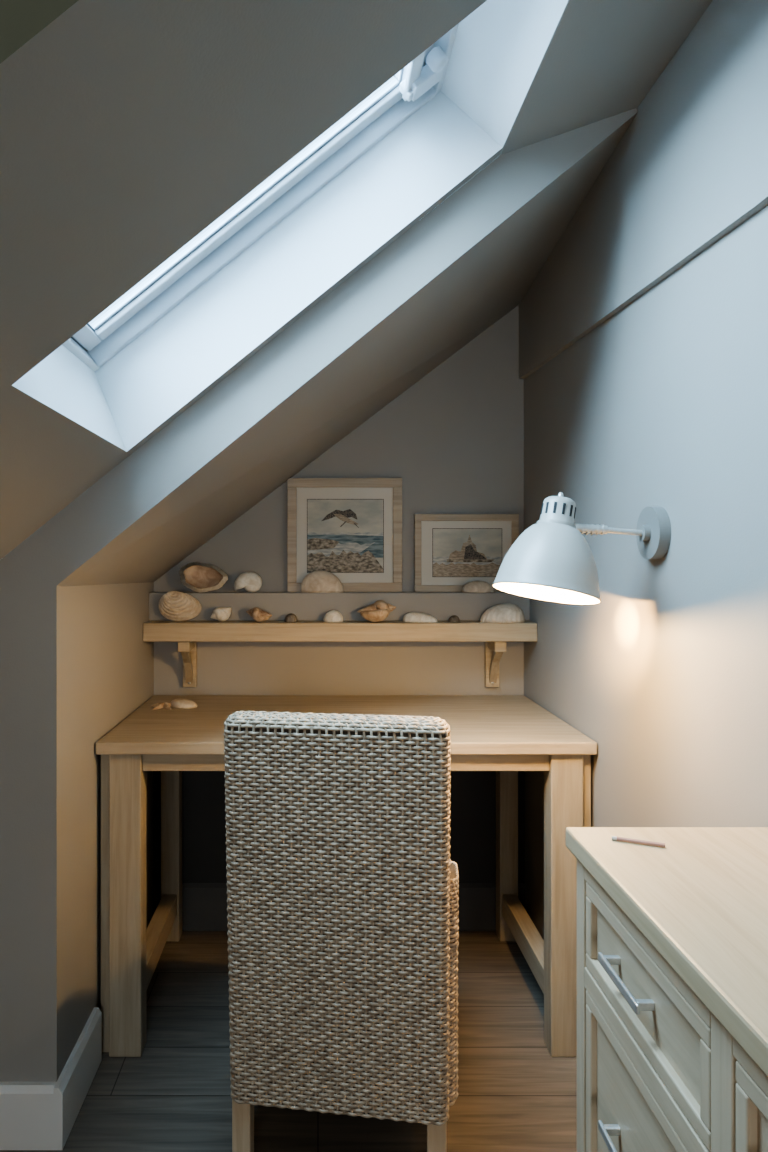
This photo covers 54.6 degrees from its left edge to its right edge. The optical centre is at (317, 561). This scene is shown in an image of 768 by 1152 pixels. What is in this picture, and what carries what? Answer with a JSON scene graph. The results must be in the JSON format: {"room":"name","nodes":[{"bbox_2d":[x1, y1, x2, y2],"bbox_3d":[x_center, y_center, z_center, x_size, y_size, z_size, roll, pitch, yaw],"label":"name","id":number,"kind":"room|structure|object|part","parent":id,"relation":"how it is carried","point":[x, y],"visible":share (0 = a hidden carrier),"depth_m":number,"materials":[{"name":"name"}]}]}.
{"room":"home office","nodes":[
{"label":"home office","id":0,"kind":"room"},
{"bbox_2d":[0,0,77,63],"bbox_3d":[-0.463,-0.221,-0.990,1.673,1.485,3.020,0,0,0],"label":"ceiling recess","id":1,"kind":"structure","parent":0,"point":[20,20],"depth_m":0.52,"materials":[{"name":"grey paint"}]},
{"bbox_2d":[62,582,153,1069],"bbox_3d":[-0.585,0.610,1.978,0.100,1.160,0.865,0,0,0],"label":"wall","id":2,"kind":"structure","parent":0,"point":[108,666],"depth_m":1.73,"materials":[{"name":"grey paint"}]},
{"bbox_2d":[54,1007,101,1149],"bbox_3d":[-0.526,1.127,1.633,0.018,0.126,0.271,0,0,0],"label":"baseboard","id":3,"kind":"structure","parent":2,"relation":"attached to","point":[71,1088],"depth_m":1.59,"materials":[{"name":"grey wood"}]},
{"bbox_2d":[0,931,576,1151],"bbox_3d":[-0.315,1.230,-0.045,2.170,0.080,5.110,0,0,0],"label":"floor","id":4,"kind":"structure","parent":0,"point":[514,1096],"depth_m":1.69,"materials":[{"name":"brown wood"}]},
{"bbox_2d":[223,711,458,1151],"bbox_3d":[0.071,0.736,1.599,0.447,0.909,0.536,0,0,8],"label":"dining chair","id":5,"kind":"object","parent":4,"relation":"on","point":[342,884],"visible":1,"depth_m":1.36,"materials":[{"name":"beige wicker"}]},
{"bbox_3d":[-0.145,1.099,1.434,0.036,0.183,0.036,0,0,8],"label":"leg","id":6,"kind":"part","parent":5,"relation":"part of","materials":[{"name":"brown wood"}]},
{"bbox_3d":[0.221,1.099,1.379,0.036,0.183,0.036,0,0,8],"label":"leg","id":7,"kind":"part","parent":5,"relation":"part of","materials":[{"name":"brown wood"}]},
{"bbox_2d":[95,695,596,1056],"bbox_3d":[0.068,0.810,2.075,1.197,0.760,0.625,0,0,0],"label":"desk","id":8,"kind":"object","parent":4,"relation":"on","point":[506,735],"visible":0.88,"depth_m":1.79,"materials":[{"name":"brown wood"}]},
{"bbox_3d":[-0.464,0.825,1.807,0.078,0.730,0.060,0,0,0],"label":"leg","id":9,"kind":"part","parent":8,"relation":"part of","materials":[{"name":"brown wood"}]},
{"bbox_2d":[151,702,171,709],"bbox_3d":[-0.455,0.422,2.194,0.091,0.014,0.087,0,0,0],"label":"starfish","id":10,"kind":"object","parent":8,"relation":"on","point":[165,705],"visible":0.99,"depth_m":2.18,"materials":[{"name":"orange"}]},
{"bbox_3d":[-0.464,1.073,2.078,0.045,0.065,0.481,0,0,0],"label":"rail","id":11,"kind":"part","parent":8,"relation":"part of","materials":[{"name":"brown wood"}]},
{"bbox_3d":[-0.464,0.825,2.347,0.058,0.730,0.058,0,0,0],"label":"leg","id":12,"kind":"part","parent":8,"relation":"part of","materials":[{"name":"brown wood"}]},
{"bbox_2d":[171,699,196,708],"bbox_3d":[-0.400,0.418,2.199,0.083,0.022,0.064,0,0,0],"label":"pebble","id":13,"kind":"object","parent":8,"relation":"on","point":[176,703],"visible":0.99,"depth_m":2.18,"materials":[{"name":"beige stone"}]},
{"bbox_3d":[0.599,0.825,2.347,0.058,0.730,0.058,0,0,0],"label":"leg","id":14,"kind":"part","parent":8,"relation":"part of","materials":[{"name":"brown wood"}]},
{"bbox_3d":[0.599,1.073,2.078,0.045,0.065,0.481,0,0,0],"label":"rail","id":15,"kind":"part","parent":8,"relation":"part of","materials":[{"name":"brown wood"}]},
{"bbox_3d":[0.599,0.825,1.807,0.078,0.730,0.060,0,0,0],"label":"leg","id":16,"kind":"part","parent":8,"relation":"part of","materials":[{"name":"brown wood"}]},
{"bbox_2d":[566,827,767,1151],"bbox_3d":[0.514,0.790,0.515,0.305,0.800,1.154,0,0,0],"label":"dresser","id":17,"kind":"object","parent":4,"relation":"on","point":[672,939],"visible":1,"depth_m":0.86,"materials":[{"name":"beige wood"}]},
{"bbox_3d":[0.364,0.728,0.900,0.005,0.012,0.116,0,0,0],"label":"drawer pull","id":18,"kind":"part","parent":17,"relation":"part of","materials":[{"name":"metal"}]},
{"bbox_3d":[0.377,0.728,0.948,0.021,0.010,0.008,0,0,0],"label":"drawer post","id":19,"kind":"part","parent":17,"relation":"part of","materials":[{"name":"metal"}]},
{"bbox_3d":[0.377,0.510,0.948,0.021,0.010,0.008,0,0,0],"label":"drawer post","id":20,"kind":"part","parent":17,"relation":"part of","materials":[{"name":"metal"}]},
{"bbox_3d":[0.364,0.510,0.900,0.005,0.012,0.116,0,0,0],"label":"drawer pull","id":21,"kind":"part","parent":17,"relation":"part of","materials":[{"name":"metal"}]},
{"bbox_3d":[0.388,0.728,0.878,0.004,0.219,0.300,0,0,0],"label":"drawer panel","id":22,"kind":"part","parent":17,"relation":"part of","materials":[{"name":"grey paint"}]},
{"bbox_3d":[0.383,0.612,0.878,0.013,0.020,0.332,0,0,0],"label":"drawer rail","id":23,"kind":"part","parent":17,"relation":"part of","materials":[{"name":"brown wood"}]},
{"bbox_2d":[612,836,664,846],"bbox_3d":[0.443,0.387,1.024,0.068,0.006,0.006,0,0,24],"label":"pencil","id":24,"kind":"object","parent":17,"relation":"on","point":[615,838],"visible":1,"depth_m":1.02,"materials":[{"name":"paint"}]},
{"bbox_3d":[0.377,0.510,0.852,0.021,0.010,0.008,0,0,0],"label":"drawer post","id":25,"kind":"part","parent":17,"relation":"part of","materials":[{"name":"metal"}]},
{"bbox_3d":[0.384,0.586,0.878,0.015,0.028,0.336,0,0,0],"label":"rail","id":26,"kind":"part","parent":17,"relation":"part of","materials":[{"name":"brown wood"}]},
{"bbox_3d":[0.384,0.434,0.878,0.015,0.028,0.336,0,0,0],"label":"rail","id":27,"kind":"part","parent":17,"relation":"part of","materials":[{"name":"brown wood"}]},
{"bbox_3d":[0.383,0.460,0.878,0.013,0.020,0.332,0,0,0],"label":"drawer rail","id":28,"kind":"part","parent":17,"relation":"part of","materials":[{"name":"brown wood"}]},
{"bbox_3d":[0.383,0.560,0.878,0.013,0.020,0.332,0,0,0],"label":"drawer rail","id":29,"kind":"part","parent":17,"relation":"part of","materials":[{"name":"grey paint"}]},
{"bbox_3d":[0.388,0.510,0.878,0.004,0.088,0.300,0,0,0],"label":"drawer panel","id":30,"kind":"part","parent":17,"relation":"part of","materials":[{"name":"grey paint"}]},
{"bbox_3d":[0.384,0.434,0.508,0.015,0.028,0.327,0,0,0],"label":"rail","id":31,"kind":"part","parent":17,"relation":"part of","materials":[{"name":"grey paint"}]},
{"bbox_3d":[0.383,0.460,0.508,0.013,0.020,0.323,0,0,0],"label":"drawer rail","id":32,"kind":"part","parent":17,"relation":"part of","materials":[{"name":"grey paint"}]},
{"bbox_3d":[0.388,0.510,0.508,0.004,0.088,0.291,0,0,0],"label":"drawer panel","id":33,"kind":"part","parent":17,"relation":"part of","materials":[{"name":"grey paint"}]},
{"bbox_2d":[0,108,636,1081],"bbox_3d":[-0.323,0.130,1.530,1.954,2.121,0.030,0,0,0],"label":"wall","id":34,"kind":"structure","parent":0,"point":[31,573],"depth_m":1.51,"materials":[{"name":"grey paint"}]},
{"bbox_2d":[0,1082,55,1149],"bbox_3d":[-0.917,1.127,1.506,0.765,0.126,0.018,0,0,0],"label":"baseboard","id":35,"kind":"structure","parent":34,"relation":"attached to","point":[26,1108],"depth_m":1.50,"materials":[{"name":"grey wood"}]},
{"bbox_2d":[71,337,87,350],"bbox_3d":[-0.461,-0.424,1.204,0.012,0.014,0.530,0,0,0],"label":"bottom gasket","id":36,"kind":"object","parent":34,"relation":"attached to","point":[74,339],"visible":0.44,"depth_m":1.42,"materials":[{"name":"black rubber"}]},
{"bbox_2d":[62,87,435,371],"bbox_3d":[-0.142,-0.686,1.204,0.754,0.634,0.598,0,0,0],"label":"window frame","id":37,"kind":"structure","parent":34,"relation":"attached to","point":[402,110],"depth_m":1.47,"materials":[{"name":"paint"}]},
{"bbox_2d":[72,24,458,350],"bbox_3d":[-0.105,-0.720,1.204,0.732,0.608,0.598,0,0,0],"label":"window","id":38,"kind":"structure","parent":34,"relation":"in","point":[446,42],"depth_m":1.43,"materials":[{"name":"paint"}]},
{"bbox_3d":[-0.449,-0.438,1.204,0.043,0.042,0.522,0,0,0],"label":"sash bottom","id":39,"kind":"part","parent":38,"relation":"part of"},
{"bbox_2d":[89,72,398,325],"bbox_3d":[-0.139,-0.693,1.204,0.608,0.493,0.462,0,0,0],"label":"glazing","id":40,"kind":"object","parent":38,"relation":"attached to","point":[394,78],"visible":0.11,"depth_m":1.42,"materials":[{"name":"clear glass"}]},
{"bbox_3d":[-0.137,-0.687,1.431,0.590,0.478,0.007,0,0,0],"label":"pane gasket","id":41,"kind":"part","parent":38,"relation":"part of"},
{"bbox_3d":[-0.139,-0.689,1.448,0.610,0.501,0.034,0,0,0],"label":"sash","id":42,"kind":"part","parent":38,"relation":"part of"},
{"bbox_3d":[0.186,-0.914,1.415,0.060,0.056,0.024,0,0,0],"label":"vent arm","id":43,"kind":"part","parent":38,"relation":"part of","materials":[{"name":"paint"}]},
{"bbox_2d":[402,50,425,100],"bbox_3d":[0.177,-0.905,1.204,0.028,0.026,0.462,0,0,0],"label":"flap","id":44,"kind":"object","parent":38,"relation":"attached to","point":[414,69],"visible":0.39,"depth_m":1.36,"materials":[{"name":"paint"}]},
{"bbox_3d":[0.181,-0.948,1.204,0.063,0.059,0.522,0,0,0],"label":"sash","id":45,"kind":"part","parent":38,"relation":"part of","materials":[{"name":"paint"}]},
{"bbox_2d":[411,64,443,101],"bbox_3d":[0.204,-0.918,1.407,0.067,0.060,0.045,0,0,0],"label":"latch plate","id":46,"kind":"object","parent":38,"relation":"attached to","point":[428,78],"visible":0.59,"depth_m":1.40,"materials":[{"name":"metal"}]},
{"bbox_3d":[0.204,-0.918,1.407,0.067,0.060,0.045,0,0,0],"label":"plate","id":47,"kind":"part","parent":46,"relation":"part of","materials":[{"name":"paint"}]},
{"bbox_2d":[426,46,447,72],"bbox_3d":[0.217,-0.917,1.352,0.040,0.040,0.034,0,0,0],"label":"barrel","id":48,"kind":"object","parent":46,"relation":"attached to","point":[437,59],"depth_m":1.34,"materials":[{"name":"white plastic"}]},
{"bbox_3d":[0.221,-0.980,1.204,0.081,0.089,0.598,0,0,0],"label":"casing","id":49,"kind":"part","parent":38,"relation":"part of","materials":[{"name":"paint"}]},
{"bbox_2d":[154,224,523,694],"bbox_3d":[0.077,0.040,2.460,1.425,2.300,0.100,0,0,0],"label":"wall","id":50,"kind":"structure","parent":0,"point":[454,439],"depth_m":2.41,"materials":[{"name":"grey paint"}]},
{"bbox_2d":[152,883,525,930],"bbox_3d":[0.068,1.115,2.399,1.205,0.150,0.022,0,0,0],"label":"baseboard","id":51,"kind":"structure","parent":50,"relation":"attached to","point":[204,905],"depth_m":2.39,"materials":[{"name":"paint"}]},
{"bbox_2d":[149,592,529,620],"bbox_3d":[0.068,0.141,2.374,1.205,0.089,0.072,0,0,0],"label":"wall ledge","id":52,"kind":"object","parent":50,"relation":"attached to","point":[440,605],"depth_m":2.34,"materials":[{"name":"grey paint"}]},
{"bbox_2d":[179,562,227,592],"bbox_3d":[-0.364,0.049,2.359,0.157,0.097,0.047,0,0,0],"label":"shell","id":53,"kind":"object","parent":52,"relation":"on","point":[198,577],"visible":1,"depth_m":2.36,"materials":[{"name":"brown"}]},
{"bbox_2d":[234,572,261,591],"bbox_3d":[-0.224,0.064,2.366,0.091,0.066,0.046,0,0,0],"label":"shell","id":54,"kind":"object","parent":52,"relation":"on","point":[251,581],"visible":1,"depth_m":2.35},
{"bbox_2d":[300,570,343,592],"bbox_3d":[0.013,0.062,2.360,0.138,0.070,0.046,0,0,0],"label":"shell","id":55,"kind":"object","parent":52,"relation":"on","point":[319,581],"visible":1,"depth_m":2.34,"materials":[{"name":"beige"}]},
{"bbox_2d":[287,478,401,591],"bbox_3d":[0.086,-0.087,2.394,0.371,0.368,0.016,0,0,0],"label":"picture frame","id":56,"kind":"object","parent":52,"relation":"on","point":[350,529],"visible":0.97,"depth_m":2.39,"materials":[{"name":"brown wood"}]},
{"bbox_3d":[-0.084,-0.087,2.394,0.030,0.308,0.016,0,0,0],"label":"frame","id":57,"kind":"part","parent":56,"relation":"part of","materials":[{"name":"brown wood"}]},
{"bbox_3d":[0.086,-0.256,2.394,0.371,0.030,0.016,0,0,0],"label":"frame","id":58,"kind":"part","parent":56,"relation":"part of","materials":[{"name":"brown wood"}]},
{"bbox_3d":[0.086,0.082,2.394,0.371,0.030,0.016,0,0,0],"label":"frame","id":59,"kind":"part","parent":56,"relation":"part of","materials":[{"name":"brown wood"}]},
{"bbox_3d":[0.257,-0.087,2.394,0.030,0.308,0.016,0,0,0],"label":"frame","id":60,"kind":"part","parent":56,"relation":"part of","materials":[{"name":"brown wood"}]},
{"bbox_2d":[414,514,518,591],"bbox_3d":[0.480,-0.029,2.394,0.336,0.252,0.016,0,0,0],"label":"picture frame","id":61,"kind":"object","parent":52,"relation":"on","point":[452,551],"visible":0.74,"depth_m":2.39,"materials":[{"name":"brown wood"}]},
{"bbox_3d":[0.323,-0.029,2.394,0.022,0.208,0.016,0,0,0],"label":"frame","id":62,"kind":"part","parent":61,"relation":"part of","materials":[{"name":"brown wood"}]},
{"bbox_3d":[0.480,0.086,2.394,0.336,0.022,0.016,0,0,0],"label":"frame","id":63,"kind":"part","parent":61,"relation":"part of","materials":[{"name":"brown wood"}]},
{"bbox_3d":[0.480,-0.144,2.394,0.336,0.022,0.016,0,0,0],"label":"frame","id":64,"kind":"part","parent":61,"relation":"part of","materials":[{"name":"brown wood"}]},
{"bbox_3d":[0.637,-0.029,2.394,0.022,0.208,0.016,0,0,0],"label":"frame","id":65,"kind":"part","parent":61,"relation":"part of","materials":[{"name":"brown wood"}]},
{"bbox_2d":[462,581,493,592],"bbox_3d":[0.510,0.078,2.360,0.102,0.038,0.043,0,0,0],"label":"shell","id":66,"kind":"object","parent":52,"relation":"on","point":[473,586],"visible":1,"depth_m":2.35,"materials":[{"name":"beige"}]},
{"bbox_2d":[143,621,536,686],"bbox_3d":[0.068,0.295,2.332,1.203,0.219,0.154,0,0,0],"label":"wall shelf","id":67,"kind":"object","parent":50,"relation":"attached to","point":[495,636],"visible":0.98,"depth_m":2.25,"materials":[{"name":"brown wood"}]},
{"bbox_2d":[158,591,200,620],"bbox_3d":[-0.433,0.138,2.318,0.135,0.096,0.057,0,0,0],"label":"shell","id":68,"kind":"object","parent":67,"relation":"on","point":[173,605],"visible":1,"depth_m":2.30,"materials":[{"name":"beige"}]},
{"bbox_3d":[-0.415,0.261,2.337,0.036,0.034,0.105,0,0,0],"label":"bracket arm","id":69,"kind":"part","parent":67,"relation":"part of","materials":[{"name":"brown wood"}]},
{"bbox_3d":[-0.415,0.325,2.400,0.044,0.161,0.019,0,0,0],"label":"bracket plate","id":70,"kind":"part","parent":67,"relation":"part of","materials":[{"name":"brown wood"}]},
{"bbox_2d":[211,607,231,621],"bbox_3d":[-0.301,0.163,2.314,0.054,0.045,0.066,0,0,36],"label":"shell","id":71,"kind":"object","parent":67,"relation":"on","point":[221,614],"visible":1,"depth_m":2.29,"materials":[{"name":"white"}]},
{"bbox_2d":[246,607,271,621],"bbox_3d":[-0.183,0.163,2.291,0.076,0.046,0.049,0,0,-15],"label":"conch shell","id":72,"kind":"object","parent":67,"relation":"on","point":[258,615],"visible":1,"depth_m":2.27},
{"bbox_2d":[284,613,297,621],"bbox_3d":[-0.084,0.173,2.301,0.041,0.026,0.034,0,0,0],"label":"pebble","id":73,"kind":"object","parent":67,"relation":"on","point":[291,617],"visible":1,"depth_m":2.29,"materials":[{"name":"brown stone"}]},
{"bbox_2d":[323,610,342,621],"bbox_3d":[0.047,0.168,2.301,0.062,0.036,0.050,0,0,0],"label":"shell","id":74,"kind":"object","parent":67,"relation":"on","point":[331,616],"visible":1,"depth_m":2.28,"materials":[{"name":"white"}]},
{"bbox_2d":[357,600,395,621],"bbox_3d":[0.184,0.152,2.280,0.115,0.067,0.074,0,0,-33],"label":"conch shell","id":75,"kind":"object","parent":67,"relation":"on","point":[380,610],"visible":1,"depth_m":2.26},
{"bbox_2d":[403,612,437,622],"bbox_3d":[0.317,0.171,2.295,0.108,0.030,0.056,0,0,0],"label":"shell","id":76,"kind":"object","parent":67,"relation":"on","point":[414,617],"visible":1,"depth_m":2.28,"materials":[{"name":"white"}]},
{"bbox_2d":[448,615,459,621],"bbox_3d":[0.423,0.176,2.300,0.036,0.020,0.040,0,0,0],"label":"pebble","id":77,"kind":"object","parent":67,"relation":"on","point":[454,618],"visible":1,"depth_m":2.29,"materials":[{"name":"brown stone"}]},
{"bbox_3d":[0.564,0.325,2.400,0.044,0.161,0.019,0,0,0],"label":"bracket plate","id":78,"kind":"part","parent":67,"relation":"part of","materials":[{"name":"brown wood"}]},
{"bbox_3d":[0.564,0.261,2.337,0.036,0.034,0.105,0,0,0],"label":"bracket arm","id":79,"kind":"part","parent":67,"relation":"part of","materials":[{"name":"brown wood"}]},
{"bbox_2d":[480,603,524,622],"bbox_3d":[0.570,0.157,2.294,0.139,0.058,0.089,0,0,0],"label":"shell","id":80,"kind":"object","parent":67,"relation":"on","point":[506,612],"visible":1,"depth_m":2.26,"materials":[{"name":"white"}]},
{"bbox_2d":[51,113,636,586],"bbox_3d":[0.068,-0.503,1.973,1.305,1.214,0.914,0,0,0],"label":"ceiling alcove","id":81,"kind":"structure","parent":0,"point":[492,278],"depth_m":1.78,"materials":[{"name":"grey paint"}]},
{"bbox_2d":[0,0,712,559],"bbox_3d":[-0.315,-0.207,-0.492,1.970,1.458,4.015,0,0,0],"label":"ceiling","id":82,"kind":"structure","parent":0,"point":[128,128],"depth_m":0.79,"materials":[{"name":"grey paint"}]},
{"bbox_2d":[12,0,567,451],"bbox_3d":[-0.039,-0.582,1.204,0.818,0.722,0.558,0,0,0],"label":"skylight","id":83,"kind":"object","parent":82,"relation":"attached to","point":[498,50],"visible":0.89,"depth_m":1.48,"materials":[{"name":"white paint"}]},
{"bbox_2d":[519,0,767,939],"bbox_3d":[0.722,-0.010,-0.045,0.136,2.400,4.910,0,0,0],"label":"wall","id":84,"kind":"structure","parent":0,"point":[663,403],"depth_m":1.40,"materials":[{"name":"grey paint"}]},
{"bbox_2d":[492,492,670,604],"bbox_3d":[0.503,-0.026,1.419,0.332,0.220,0.200,0,0,0],"label":"wall lamp","id":85,"kind":"object","parent":84,"relation":"attached to","point":[552,560],"visible":1,"depth_m":1.39,"materials":[{"name":"metal"}]},
{"bbox_3d":[0.436,0.004,1.419,0.198,0.160,0.200,0,0,0],"label":"lamp shade","id":86,"kind":"part","parent":85,"relation":"part of","materials":[{"name":"metal"}]},
{"bbox_3d":[0.436,0.004,1.419,0.194,0.158,0.196,0,0,0],"label":"lamp shade","id":87,"kind":"part","parent":85,"relation":"part of","materials":[{"name":"white metal"}]},
{"bbox_3d":[0.593,-0.060,1.452,0.096,0.018,0.011,0,0,-4],"label":"arm","id":88,"kind":"part","parent":85,"relation":"part of","materials":[{"name":"metal"}]}
]}

